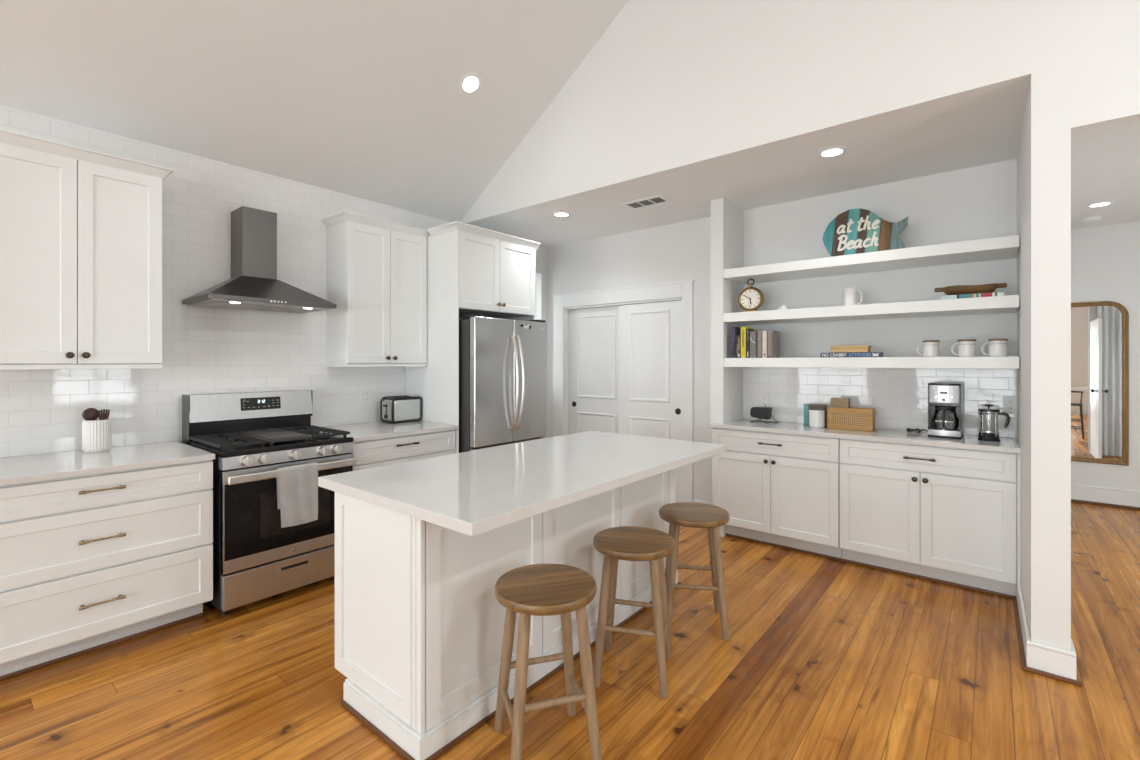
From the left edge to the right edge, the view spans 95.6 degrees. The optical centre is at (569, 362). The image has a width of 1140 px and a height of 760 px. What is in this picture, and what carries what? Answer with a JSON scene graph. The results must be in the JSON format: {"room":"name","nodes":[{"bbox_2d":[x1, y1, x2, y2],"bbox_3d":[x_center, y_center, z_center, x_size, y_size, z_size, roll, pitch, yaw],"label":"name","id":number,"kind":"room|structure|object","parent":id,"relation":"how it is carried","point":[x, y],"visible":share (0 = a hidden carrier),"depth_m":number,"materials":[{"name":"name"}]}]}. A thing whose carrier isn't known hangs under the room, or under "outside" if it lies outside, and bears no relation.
{"room":"kitchen","nodes":[
{"label":"kitchen","id":0,"kind":"room"},
{"bbox_2d":[0,0,628,221],"bbox_3d":[-2.332,-2.506,0.798,3.540,2.492,8.320,0,0,39],"label":"ceiling","id":1,"kind":"structure","parent":0,"point":[364,99],"depth_m":3.29,"materials":[{"name":"paint"}]},
{"bbox_2d":[459,72,481,94],"bbox_3d":[-0.722,-2.023,3.758,0.144,0.098,0.174,0,0,36],"label":"recessed light","id":2,"kind":"object","parent":1,"relation":"in","point":[470,83],"visible":1,"depth_m":3.75,"materials":[{"name":"paint"}]},
{"bbox_2d":[406,211,546,436],"bbox_3d":[-3.302,0.008,2.407,0.200,2.800,9.580,0,0,39],"label":"wall","id":3,"kind":"structure","parent":0,"point":[416,220],"depth_m":5.88,"materials":[{"name":"paint"}]},
{"bbox_2d":[0,128,173,369],"bbox_3d":[-2.638,-0.529,2.745,0.383,1.130,0.785,0,0,39],"label":"upper cabinet","id":4,"kind":"object","parent":3,"relation":"attached to","point":[81,228],"visible":1,"depth_m":2.64,"materials":[{"name":"paint"}]},
{"bbox_2d":[0,105,405,457],"bbox_3d":[-3.810,-0.413,1.623,0.008,1.842,7.485,0,0,39],"label":"wall tile","id":5,"kind":"structure","parent":3,"relation":"attached to","point":[206,350],"depth_m":3.35,"materials":[{"name":"white tile"}]},
{"bbox_2d":[362,389,370,403],"bbox_3d":[-1.665,0.280,4.230,0.008,0.116,0.072,0,0,39],"label":"wall outlet","id":6,"kind":"object","parent":5,"relation":"attached to","point":[366,393],"visible":1,"depth_m":4.22,"materials":[{"name":"white plastic"}]},
{"bbox_2d":[182,206,336,312],"bbox_3d":[-2.023,-0.683,3.401,0.502,0.657,0.746,0,0,39],"label":"range hood","id":7,"kind":"object","parent":3,"relation":"attached to","point":[253,284],"visible":1,"depth_m":3.39,"materials":[{"name":"metal"}]},
{"bbox_2d":[321,211,427,366],"bbox_3d":[-1.534,-0.528,4.116,0.353,1.128,0.730,0,0,39],"label":"upper cabinet","id":8,"kind":"object","parent":3,"relation":"attached to","point":[377,268],"visible":1,"depth_m":3.96,"materials":[{"name":"paint"}]},
{"bbox_2d":[0,502,1139,759],"bbox_3d":[0.373,1.448,1.245,7.400,0.080,12.600,0,0,39],"label":"floor","id":9,"kind":"structure","parent":0,"point":[823,658],"depth_m":2.26,"materials":[{"name":"brown wood"}]},
{"bbox_2d":[0,460,212,680],"bbox_3d":[-2.476,0.967,2.661,0.739,0.882,0.908,0,0,39],"label":"base cabinet","id":10,"kind":"object","parent":9,"relation":"on","point":[89,563],"visible":0.97,"depth_m":2.45,"materials":[{"name":"paint"}]},
{"bbox_2d":[0,441,214,485],"bbox_3d":[-2.483,0.509,2.664,0.727,0.030,0.916,0,0,39],"label":"countertop","id":11,"kind":"structure","parent":10,"relation":"on","point":[58,465],"depth_m":2.60,"materials":[{"name":"stone"}]},
{"bbox_2d":[82,418,111,452],"bbox_3d":[-2.625,0.406,2.871,0.124,0.176,0.124,0,0,39],"label":"utensil crock","id":12,"kind":"object","parent":11,"relation":"on","point":[96,434],"visible":0.92,"depth_m":2.83,"materials":[{"name":"white ceramic"}]},
{"bbox_2d":[82,408,97,420],"bbox_3d":[-2.642,0.356,2.851,0.049,0.208,0.060,0,0,3],"label":"wooden spoon","id":13,"kind":"object","parent":12,"relation":"in","point":[90,414],"visible":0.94,"depth_m":2.84,"materials":[{"name":"brown wood"}]},
{"bbox_2d":[97,409,109,419],"bbox_3d":[-2.600,0.360,2.884,0.013,0.198,0.053,0,0,39],"label":"slotted turner","id":14,"kind":"object","parent":12,"relation":"in","point":[105,415],"visible":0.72,"depth_m":2.88,"materials":[{"name":"brown wood"}]},
{"bbox_2d":[182,390,356,615],"bbox_3d":[-1.903,0.805,3.295,0.794,1.205,0.744,0,0,39],"label":"gas range","id":15,"kind":"object","parent":9,"relation":"on","point":[250,435],"visible":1,"depth_m":3.07,"materials":[{"name":"metal"}]},
{"bbox_2d":[189,432,352,457],"bbox_3d":[-1.900,0.503,3.292,0.663,0.032,0.742,0,0,39],"label":"cooktop","id":16,"kind":"object","parent":15,"relation":"in","point":[256,450],"depth_m":3.06,"materials":[{"name":"black metal"}]},
{"bbox_2d":[276,462,317,527],"bbox_3d":[-1.604,0.779,3.043,0.041,0.349,0.226,0,0,39],"label":"dish towel","id":17,"kind":"object","parent":15,"relation":"hanging from","point":[297,485],"visible":1,"depth_m":3.03,"materials":[{"name":"fabric"}]},
{"bbox_2d":[351,430,454,470],"bbox_3d":[-1.423,0.967,3.948,0.739,0.882,0.850,0,0,39],"label":"base cabinet","id":18,"kind":"object","parent":9,"relation":"on","point":[400,449],"visible":0.27,"depth_m":3.70,"materials":[{"name":"paint"}]},
{"bbox_2d":[320,421,457,441],"bbox_3d":[-1.428,0.509,3.952,0.727,0.030,0.858,0,0,39],"label":"countertop","id":19,"kind":"structure","parent":18,"relation":"on","point":[369,430],"depth_m":3.85,"materials":[{"name":"stone"}]},
{"bbox_2d":[380,395,422,423],"bbox_3d":[-1.402,0.390,4.286,0.177,0.212,0.310,0,0,38],"label":"toaster","id":20,"kind":"object","parent":19,"relation":"on","point":[393,409],"visible":1,"depth_m":4.21,"materials":[{"name":"silver metal"}]},
{"bbox_2d":[406,221,539,453],"bbox_3d":[-0.867,0.158,4.608,0.762,2.500,0.952,0,0,39],"label":"tall cabinet","id":21,"kind":"object","parent":9,"relation":"on","point":[471,269],"visible":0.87,"depth_m":4.25,"materials":[{"name":"paint"}]},
{"bbox_2d":[459,314,546,452],"bbox_3d":[-0.760,0.508,4.558,0.932,1.770,0.840,0,0,39],"label":"refrigerator","id":22,"kind":"object","parent":9,"relation":"on","point":[503,363],"visible":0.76,"depth_m":4.21,"materials":[{"name":"metal"}]},
{"bbox_2d":[521,324,530,328],"bbox_3d":[-0.375,-0.306,4.428,0.009,0.038,0.122,0,0,39],"label":"magnet","id":23,"kind":"object","parent":22,"relation":"attached to","point":[522,325],"visible":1,"depth_m":4.43,"materials":[{"name":"white plastic"}]},
{"bbox_2d":[335,469,680,759],"bbox_3d":[-0.165,0.972,2.731,0.661,0.872,1.929,0,0,39],"label":"kitchen island","id":24,"kind":"object","parent":9,"relation":"on","point":[420,620],"visible":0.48,"depth_m":2.04,"materials":[{"name":"paint"}]},
{"bbox_2d":[318,431,725,535],"bbox_3d":[-0.075,0.514,2.661,1.016,0.041,1.952,0,0,39],"label":"island countertop","id":25,"kind":"structure","parent":24,"relation":"on","point":[471,493],"depth_m":2.23,"materials":[{"name":"stone"}]},
{"bbox_2d":[494,563,601,759],"bbox_3d":[-0.088,1.106,1.884,0.370,0.608,0.370,0,0,-18],"label":"bar stool","id":26,"kind":"object","parent":9,"relation":"on","point":[548,589],"visible":1,"depth_m":1.80,"materials":[{"name":"brown wood"}]},
{"bbox_2d":[593,526,674,698],"bbox_3d":[0.290,1.106,2.353,0.370,0.608,0.370,0,0,14],"label":"bar stool","id":27,"kind":"object","parent":9,"relation":"on","point":[628,543],"visible":0.99,"depth_m":2.25,"materials":[{"name":"brown wood"}]},
{"bbox_2d":[659,502,729,640],"bbox_3d":[0.667,1.106,2.788,0.370,0.608,0.370,0,0,8],"label":"bar stool","id":28,"kind":"object","parent":9,"relation":"on","point":[685,514],"visible":0.91,"depth_m":2.67,"materials":[{"name":"brown wood"}]},
{"bbox_2d":[712,428,841,560],"bbox_3d":[1.647,0.967,4.058,0.930,0.882,0.512,0,0,39],"label":"base cabinet","id":29,"kind":"object","parent":9,"relation":"on","point":[781,490],"visible":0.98,"depth_m":3.85,"materials":[{"name":"paint"}]},
{"bbox_2d":[840,438,1020,598],"bbox_3d":[2.377,0.967,3.460,0.950,0.882,0.512,0,0,39],"label":"base cabinet","id":30,"kind":"object","parent":9,"relation":"on","point":[944,515],"visible":0.98,"depth_m":3.26,"materials":[{"name":"paint"}]},
{"bbox_2d":[708,419,1020,452],"bbox_3d":[2.008,0.509,3.763,1.908,0.030,0.497,0,0,39],"label":"countertop","id":31,"kind":"structure","parent":30,"relation":"on","point":[1011,445],"depth_m":3.53,"materials":[{"name":"stone"}]},
{"bbox_2d":[750,407,771,422],"bbox_3d":[1.568,0.431,4.253,0.158,0.125,0.092,0,0,42],"label":"smart speaker","id":32,"kind":"object","parent":31,"relation":"on","point":[757,412],"visible":1,"depth_m":4.22},
{"bbox_2d":[751,409,766,417],"bbox_3d":[1.545,0.421,4.227,0.130,0.070,0.003,0,0,42],"label":"grille","id":33,"kind":"object","parent":32,"relation":"attached to","point":[755,412],"depth_m":4.22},
{"bbox_2d":[804,404,826,426],"bbox_3d":[1.902,0.411,4.013,0.157,0.166,0.043,0,0,39],"label":"book","id":34,"kind":"object","parent":31,"relation":"on","point":[806,406],"visible":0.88,"depth_m":4.02,"materials":[{"name":"teal paint"}]},
{"bbox_2d":[809,408,824,427],"bbox_3d":[1.874,0.421,3.926,0.110,0.145,0.110,0,0,39],"label":"canister","id":35,"kind":"object","parent":31,"relation":"on","point":[816,415],"visible":1,"depth_m":3.88,"materials":[{"name":"white ceramic"}]},
{"bbox_2d":[828,407,874,431],"bbox_3d":[2.068,0.415,3.806,0.294,0.158,0.104,0,0,39],"label":"basket","id":36,"kind":"object","parent":31,"relation":"on","point":[858,419],"visible":0.97,"depth_m":3.76,"materials":[{"name":"brown wood"}]},
{"bbox_2d":[830,398,849,407],"bbox_3d":[2.016,0.376,3.858,0.122,0.216,0.058,0,0,39],"label":"box","id":37,"kind":"object","parent":36,"relation":"in","point":[834,402],"visible":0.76,"depth_m":3.83,"materials":[{"name":"beige wood"}]},
{"bbox_2d":[906,428,927,432],"bbox_3d":[2.416,0.478,3.589,0.076,0.028,0.143,0,0,-35],"label":"power cord","id":38,"kind":"object","parent":31,"relation":"on","point":[908,429],"visible":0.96,"depth_m":3.58,"materials":[{"name":"black plastic"}]},
{"bbox_2d":[928,382,962,438],"bbox_3d":[2.485,0.316,3.423,0.175,0.356,0.224,0,0,41],"label":"coffee maker","id":39,"kind":"object","parent":31,"relation":"on","point":[945,400],"visible":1,"depth_m":3.38,"materials":[{"name":"metal"}]},
{"bbox_2d":[977,404,1009,441],"bbox_3d":[2.659,0.381,3.260,0.116,0.227,0.147,0,0,-19],"label":"press","id":40,"kind":"object","parent":31,"relation":"on","point":[984,435],"visible":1,"depth_m":3.24,"materials":[{"name":"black glass"}]},
{"bbox_2d":[547,217,710,502],"bbox_3d":[0.739,0.043,5.456,2.190,2.730,0.500,0,0,39],"label":"wall","id":41,"kind":"structure","parent":0,"point":[681,251],"depth_m":5.04,"materials":[{"name":"paint"}]},
{"bbox_2d":[568,306,618,433],"bbox_3d":[0.288,0.405,5.588,0.776,1.986,0.044,0,0,39],"label":"door","id":42,"kind":"structure","parent":41,"relation":"in","point":[593,333],"depth_m":5.59,"materials":[{"name":"paint"}]},
{"bbox_2d":[552,280,693,501],"bbox_3d":[0.513,0.322,5.378,1.730,2.172,0.144,0,0,39],"label":"trim","id":43,"kind":"structure","parent":41,"relation":"attached to","point":[684,289],"depth_m":5.17,"materials":[{"name":"paint"}]},
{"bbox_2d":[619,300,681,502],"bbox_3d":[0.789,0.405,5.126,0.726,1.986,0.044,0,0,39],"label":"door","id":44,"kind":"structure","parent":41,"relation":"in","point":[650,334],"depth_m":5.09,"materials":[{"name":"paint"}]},
{"bbox_2d":[693,500,710,504],"bbox_3d":[1.153,1.341,4.517,0.360,0.135,0.430,0,0,39],"label":"baseboard","id":45,"kind":"structure","parent":41,"relation":"attached to","point":[696,501],"depth_m":4.74,"materials":[{"name":"paint"}]},
{"bbox_2d":[711,198,743,536],"bbox_3d":[1.331,0.043,4.365,0.108,2.730,0.440,0,0,39],"label":"wall","id":46,"kind":"structure","parent":0,"point":[727,219],"depth_m":4.22,"materials":[{"name":"paint"}]},
{"bbox_2d":[461,0,1139,650],"bbox_3d":[2.031,-1.122,3.333,6.880,5.060,1.390,0,0,39],"label":"wall","id":47,"kind":"structure","parent":0,"point":[668,84],"depth_m":2.76,"materials":[{"name":"paint"}]},
{"bbox_2d":[743,367,1016,437],"bbox_3d":[2.205,0.261,3.928,1.800,0.466,0.008,0,0,39],"label":"tile","id":48,"kind":"structure","parent":47,"relation":"attached to","point":[898,396],"depth_m":3.82,"materials":[{"name":"white tile"}]},
{"bbox_2d":[760,394,768,406],"bbox_3d":[1.645,0.326,4.376,0.072,0.116,0.008,0,0,39],"label":"wall outlet","id":49,"kind":"object","parent":48,"relation":"attached to","point":[764,398],"visible":0.9,"depth_m":4.37,"materials":[{"name":"white plastic"}]},
{"bbox_2d":[1003,396,1016,413],"bbox_3d":[2.872,0.278,3.371,0.072,0.116,0.008,0,0,39],"label":"wall outlet","id":50,"kind":"object","parent":48,"relation":"attached to","point":[1009,402],"visible":0.8,"depth_m":3.37,"materials":[{"name":"white plastic"}]},
{"bbox_2d":[1017,582,1075,679],"bbox_3d":[2.429,1.341,2.660,0.175,0.135,0.886,0,0,39],"label":"baseboard","id":51,"kind":"object","parent":47,"relation":"attached to","point":[1043,657],"visible":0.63,"depth_m":2.33,"materials":[{"name":"paint"}]},
{"bbox_2d":[1013,597,1081,686],"bbox_3d":[2.424,1.399,2.654,0.208,0.018,0.903,0,0,39],"label":"trim","id":52,"kind":"structure","parent":47,"relation":"attached to","point":[1019,633],"depth_m":2.37,"materials":[{"name":"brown wood"}]},
{"bbox_2d":[466,74,1139,246],"bbox_3d":[2.968,-1.382,4.382,7.200,0.120,4.198,0,0,39],"label":"ceiling","id":53,"kind":"structure","parent":0,"point":[979,126],"depth_m":3.56,"materials":[{"name":"white paint"}]},
{"bbox_2d":[552,211,570,216],"bbox_3d":[-0.076,-1.319,4.618,0.174,0.006,0.174,0,0,39],"label":"recessed light","id":54,"kind":"object","parent":53,"relation":"in","point":[560,213],"visible":1,"depth_m":4.61,"materials":[{"name":"paint"}]},
{"bbox_2d":[621,195,671,209],"bbox_3d":[0.630,-1.317,4.266,0.370,0.010,0.200,0,0,39],"label":"ceiling vent","id":55,"kind":"object","parent":53,"relation":"in","point":[658,199],"visible":1,"depth_m":4.25,"materials":[{"name":"metal"}]},
{"bbox_2d":[817,146,847,157],"bbox_3d":[1.648,-1.319,3.252,0.174,0.006,0.174,0,0,39],"label":"recessed light","id":56,"kind":"object","parent":53,"relation":"in","point":[831,151],"visible":1,"depth_m":3.24,"materials":[{"name":"paint"}]},
{"bbox_2d":[1079,216,1101,222],"bbox_3d":[4.850,-1.325,4.818,0.148,0.035,0.148,0,0,39],"label":"smoke detector","id":57,"kind":"object","parent":53,"relation":"attached to","point":[1091,219],"visible":1,"depth_m":4.78,"materials":[{"name":"white plastic"}]},
{"bbox_2d":[1085,201,1113,207],"bbox_3d":[4.501,-1.339,4.392,0.174,0.006,0.174,0,0,39],"label":"recessed light","id":58,"kind":"object","parent":53,"relation":"in","point":[1098,204],"visible":1,"depth_m":4.39,"materials":[{"name":"paint"}]},
{"bbox_2d":[744,159,1016,437],"bbox_3d":[2.204,0.043,4.011,1.908,2.730,0.120,0,0,39],"label":"wall niche","id":59,"kind":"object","parent":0,"point":[978,202],"visible":0.21,"depth_m":3.77,"materials":[{"name":"paint"}]},
{"bbox_2d":[724,235,1018,283],"bbox_3d":[2.070,-0.712,3.762,1.798,0.071,0.436,0,0,39],"label":"floating shelf","id":60,"kind":"object","parent":59,"relation":"attached to","point":[1005,247],"visible":1,"depth_m":3.54,"materials":[{"name":"paint"}]},
{"bbox_2d":[823,208,908,256],"bbox_3d":[2.104,-0.928,3.703,0.539,0.363,0.022,0,0,39],"label":"fish sign","id":61,"kind":"object","parent":60,"relation":"on","point":[853,231],"visible":0.98,"depth_m":3.71,"materials":[{"name":"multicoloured wood"}]},
{"bbox_2d":[724,295,1018,324],"bbox_3d":[2.070,-0.358,3.762,1.798,0.073,0.436,0,0,39],"label":"floating shelf","id":62,"kind":"object","parent":59,"relation":"attached to","point":[1009,303],"visible":1,"depth_m":3.52,"materials":[{"name":"paint"}]},
{"bbox_2d":[738,279,763,311],"bbox_3d":[1.458,-0.535,4.169,0.198,0.280,0.061,0,0,32],"label":"clock","id":63,"kind":"object","parent":62,"relation":"on","point":[751,298],"visible":0.94,"depth_m":4.15,"materials":[{"name":"gold metal"}]},
{"bbox_2d":[843,288,861,305],"bbox_3d":[2.037,-0.465,3.739,0.086,0.140,0.112,0,0,-20],"label":"coffee mug","id":64,"kind":"object","parent":62,"relation":"on","point":[849,294],"visible":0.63,"depth_m":3.71,"materials":[{"name":"white ceramic"}]},
{"bbox_2d":[941,292,1003,299],"bbox_3d":[2.558,-0.410,3.288,0.308,0.030,0.211,0,0,39],"label":"cookbook","id":65,"kind":"object","parent":62,"relation":"on","point":[990,294],"visible":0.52,"depth_m":3.20,"materials":[{"name":"paper"}]},
{"bbox_2d":[934,283,1006,294],"bbox_3d":[2.539,-0.455,3.285,0.364,0.063,0.140,0,0,38],"label":"dough bowl","id":66,"kind":"object","parent":65,"relation":"on","point":[985,288],"visible":0.9,"depth_m":3.23,"materials":[{"name":"brown wood"}]},
{"bbox_2d":[724,356,1018,368],"bbox_3d":[2.070,0.003,3.762,1.798,0.073,0.436,0,0,39],"label":"floating shelf","id":67,"kind":"object","parent":59,"relation":"attached to","point":[1004,362],"visible":1,"depth_m":3.46,"materials":[{"name":"paint"}]},
{"bbox_2d":[732,327,740,357],"bbox_3d":[1.355,-0.159,4.189,0.028,0.250,0.141,0,0,39],"label":"book","id":68,"kind":"object","parent":67,"relation":"on","point":[735,330],"visible":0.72,"depth_m":4.14,"materials":[{"name":"blue paper"}]},
{"bbox_2d":[736,335,740,357],"bbox_3d":[1.377,-0.124,4.164,0.035,0.180,0.131,0,0,39],"label":"book","id":69,"kind":"object","parent":67,"relation":"on","point":[738,337],"visible":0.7,"depth_m":4.11,"materials":[{"name":"brown paper"}]},
{"bbox_2d":[737,338,739,356],"bbox_3d":[1.338,-0.119,4.113,0.024,0.153,0.001,0,0,39],"label":"print","id":70,"kind":"object","parent":69,"relation":"attached to","point":[738,339],"depth_m":4.11,"materials":[{"name":"paper"}]},
{"bbox_2d":[741,327,752,357],"bbox_3d":[1.420,-0.157,4.149,0.044,0.245,0.161,0,0,39],"label":"book","id":71,"kind":"object","parent":67,"relation":"on","point":[743,329],"visible":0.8,"depth_m":4.08,"materials":[{"name":"yellow paper"}]},
{"bbox_2d":[742,330,743,346],"bbox_3d":[1.368,-0.187,4.088,0.014,0.135,0.001,0,0,39],"label":"print","id":72,"kind":"object","parent":71,"relation":"attached to","point":[742,330],"depth_m":4.09},
{"bbox_2d":[746,329,755,357],"bbox_3d":[1.442,-0.147,4.118,0.023,0.226,0.141,0,0,39],"label":"book","id":73,"kind":"object","parent":67,"relation":"on","point":[747,330],"visible":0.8,"depth_m":4.07,"materials":[{"name":"black paper"}]},
{"bbox_2d":[750,331,755,357],"bbox_3d":[1.472,-0.138,4.092,0.051,0.208,0.142,0,0,39],"label":"book","id":74,"kind":"object","parent":67,"relation":"on","point":[752,333],"visible":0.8,"depth_m":4.04,"materials":[{"name":"grey paper"}]},
{"bbox_2d":[756,331,761,357],"bbox_3d":[1.511,-0.138,4.062,0.041,0.208,0.141,0,0,39],"label":"book","id":75,"kind":"object","parent":67,"relation":"on","point":[758,333],"visible":0.66,"depth_m":4.01,"materials":[{"name":"beige paper"}]},
{"bbox_2d":[762,331,766,357],"bbox_3d":[1.542,-0.138,4.036,0.035,0.208,0.141,0,0,39],"label":"book","id":76,"kind":"object","parent":67,"relation":"on","point":[764,333],"visible":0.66,"depth_m":3.98,"materials":[{"name":"white paper"}]},
{"bbox_2d":[767,331,778,357],"bbox_3d":[1.575,-0.137,4.009,0.043,0.206,0.141,0,0,39],"label":"book","id":77,"kind":"object","parent":67,"relation":"on","point":[772,336],"visible":1,"depth_m":3.96,"materials":[{"name":"beige paper"}]},
{"bbox_2d":[820,352,882,356],"bbox_3d":[1.988,-0.051,3.657,0.380,0.034,0.093,0,0,39],"label":"sign","id":78,"kind":"object","parent":67,"relation":"on","point":[852,354],"visible":0.98,"depth_m":3.60,"materials":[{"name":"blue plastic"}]},
{"bbox_2d":[830,345,870,352],"bbox_3d":[1.993,-0.092,3.673,0.242,0.048,0.116,0,0,39],"label":"book","id":79,"kind":"object","parent":78,"relation":"on","point":[858,348],"visible":0.95,"depth_m":3.63,"materials":[{"name":"beige paper"}]},
{"bbox_2d":[916,340,939,356],"bbox_3d":[2.368,-0.088,3.406,0.095,0.109,0.115,0,0,-17],"label":"mug","id":80,"kind":"object","parent":67,"relation":"on","point":[930,347],"visible":0.94,"depth_m":3.36,"materials":[{"name":"beige ceramic"}]},
{"bbox_2d":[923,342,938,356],"bbox_3d":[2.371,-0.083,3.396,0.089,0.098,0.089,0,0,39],"label":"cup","id":81,"kind":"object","parent":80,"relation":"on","point":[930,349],"depth_m":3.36,"materials":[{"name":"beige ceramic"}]},
{"bbox_2d":[951,339,975,356],"bbox_3d":[2.513,-0.088,3.287,0.095,0.109,0.115,0,0,-17],"label":"mug","id":82,"kind":"object","parent":67,"relation":"on","point":[966,347],"visible":1,"depth_m":3.25,"materials":[{"name":"beige ceramic"}]},
{"bbox_2d":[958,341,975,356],"bbox_3d":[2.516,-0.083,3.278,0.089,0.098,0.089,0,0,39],"label":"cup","id":83,"kind":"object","parent":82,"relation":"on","point":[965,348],"depth_m":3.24,"materials":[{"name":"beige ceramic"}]},
{"bbox_2d":[981,339,1007,356],"bbox_3d":[2.631,-0.088,3.191,0.095,0.109,0.115,0,0,-17],"label":"mug","id":84,"kind":"object","parent":67,"relation":"on","point":[997,347],"visible":0.94,"depth_m":3.15,"materials":[{"name":"beige ceramic"}]},
{"bbox_2d":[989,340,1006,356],"bbox_3d":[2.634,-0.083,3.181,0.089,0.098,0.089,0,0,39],"label":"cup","id":85,"kind":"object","parent":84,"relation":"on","point":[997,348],"depth_m":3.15,"materials":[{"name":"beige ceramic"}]},
{"bbox_2d":[1071,221,1139,490],"bbox_3d":[5.892,0.033,4.623,2.980,2.750,0.120,0,0,39],"label":"wall","id":86,"kind":"structure","parent":0,"point":[1105,260],"depth_m":5.03,"materials":[{"name":"paint"}]},
{"bbox_2d":[1071,301,1128,465],"bbox_3d":[5.046,0.198,5.215,0.810,1.590,0.032,0,0,39],"label":"wall mirror","id":87,"kind":"object","parent":86,"relation":"attached to","point":[1099,330],"visible":0.49,"depth_m":5.09,"materials":[{"name":"brown mirror"}]},
{"bbox_2d":[1071,484,1139,506],"bbox_3d":[5.849,1.318,4.570,2.720,0.180,0.016,0,0,39],"label":"baseboard","id":88,"kind":"structure","parent":86,"relation":"attached to","point":[1078,492],"depth_m":5.06,"materials":[{"name":"paint"}]},
{"bbox_2d":[1071,499,1139,510],"bbox_3d":[5.839,1.393,4.558,2.720,0.030,0.016,0,0,39],"label":"trim","id":89,"kind":"structure","parent":86,"relation":"attached to","point":[1072,500],"depth_m":5.04,"materials":[{"name":"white wood"}]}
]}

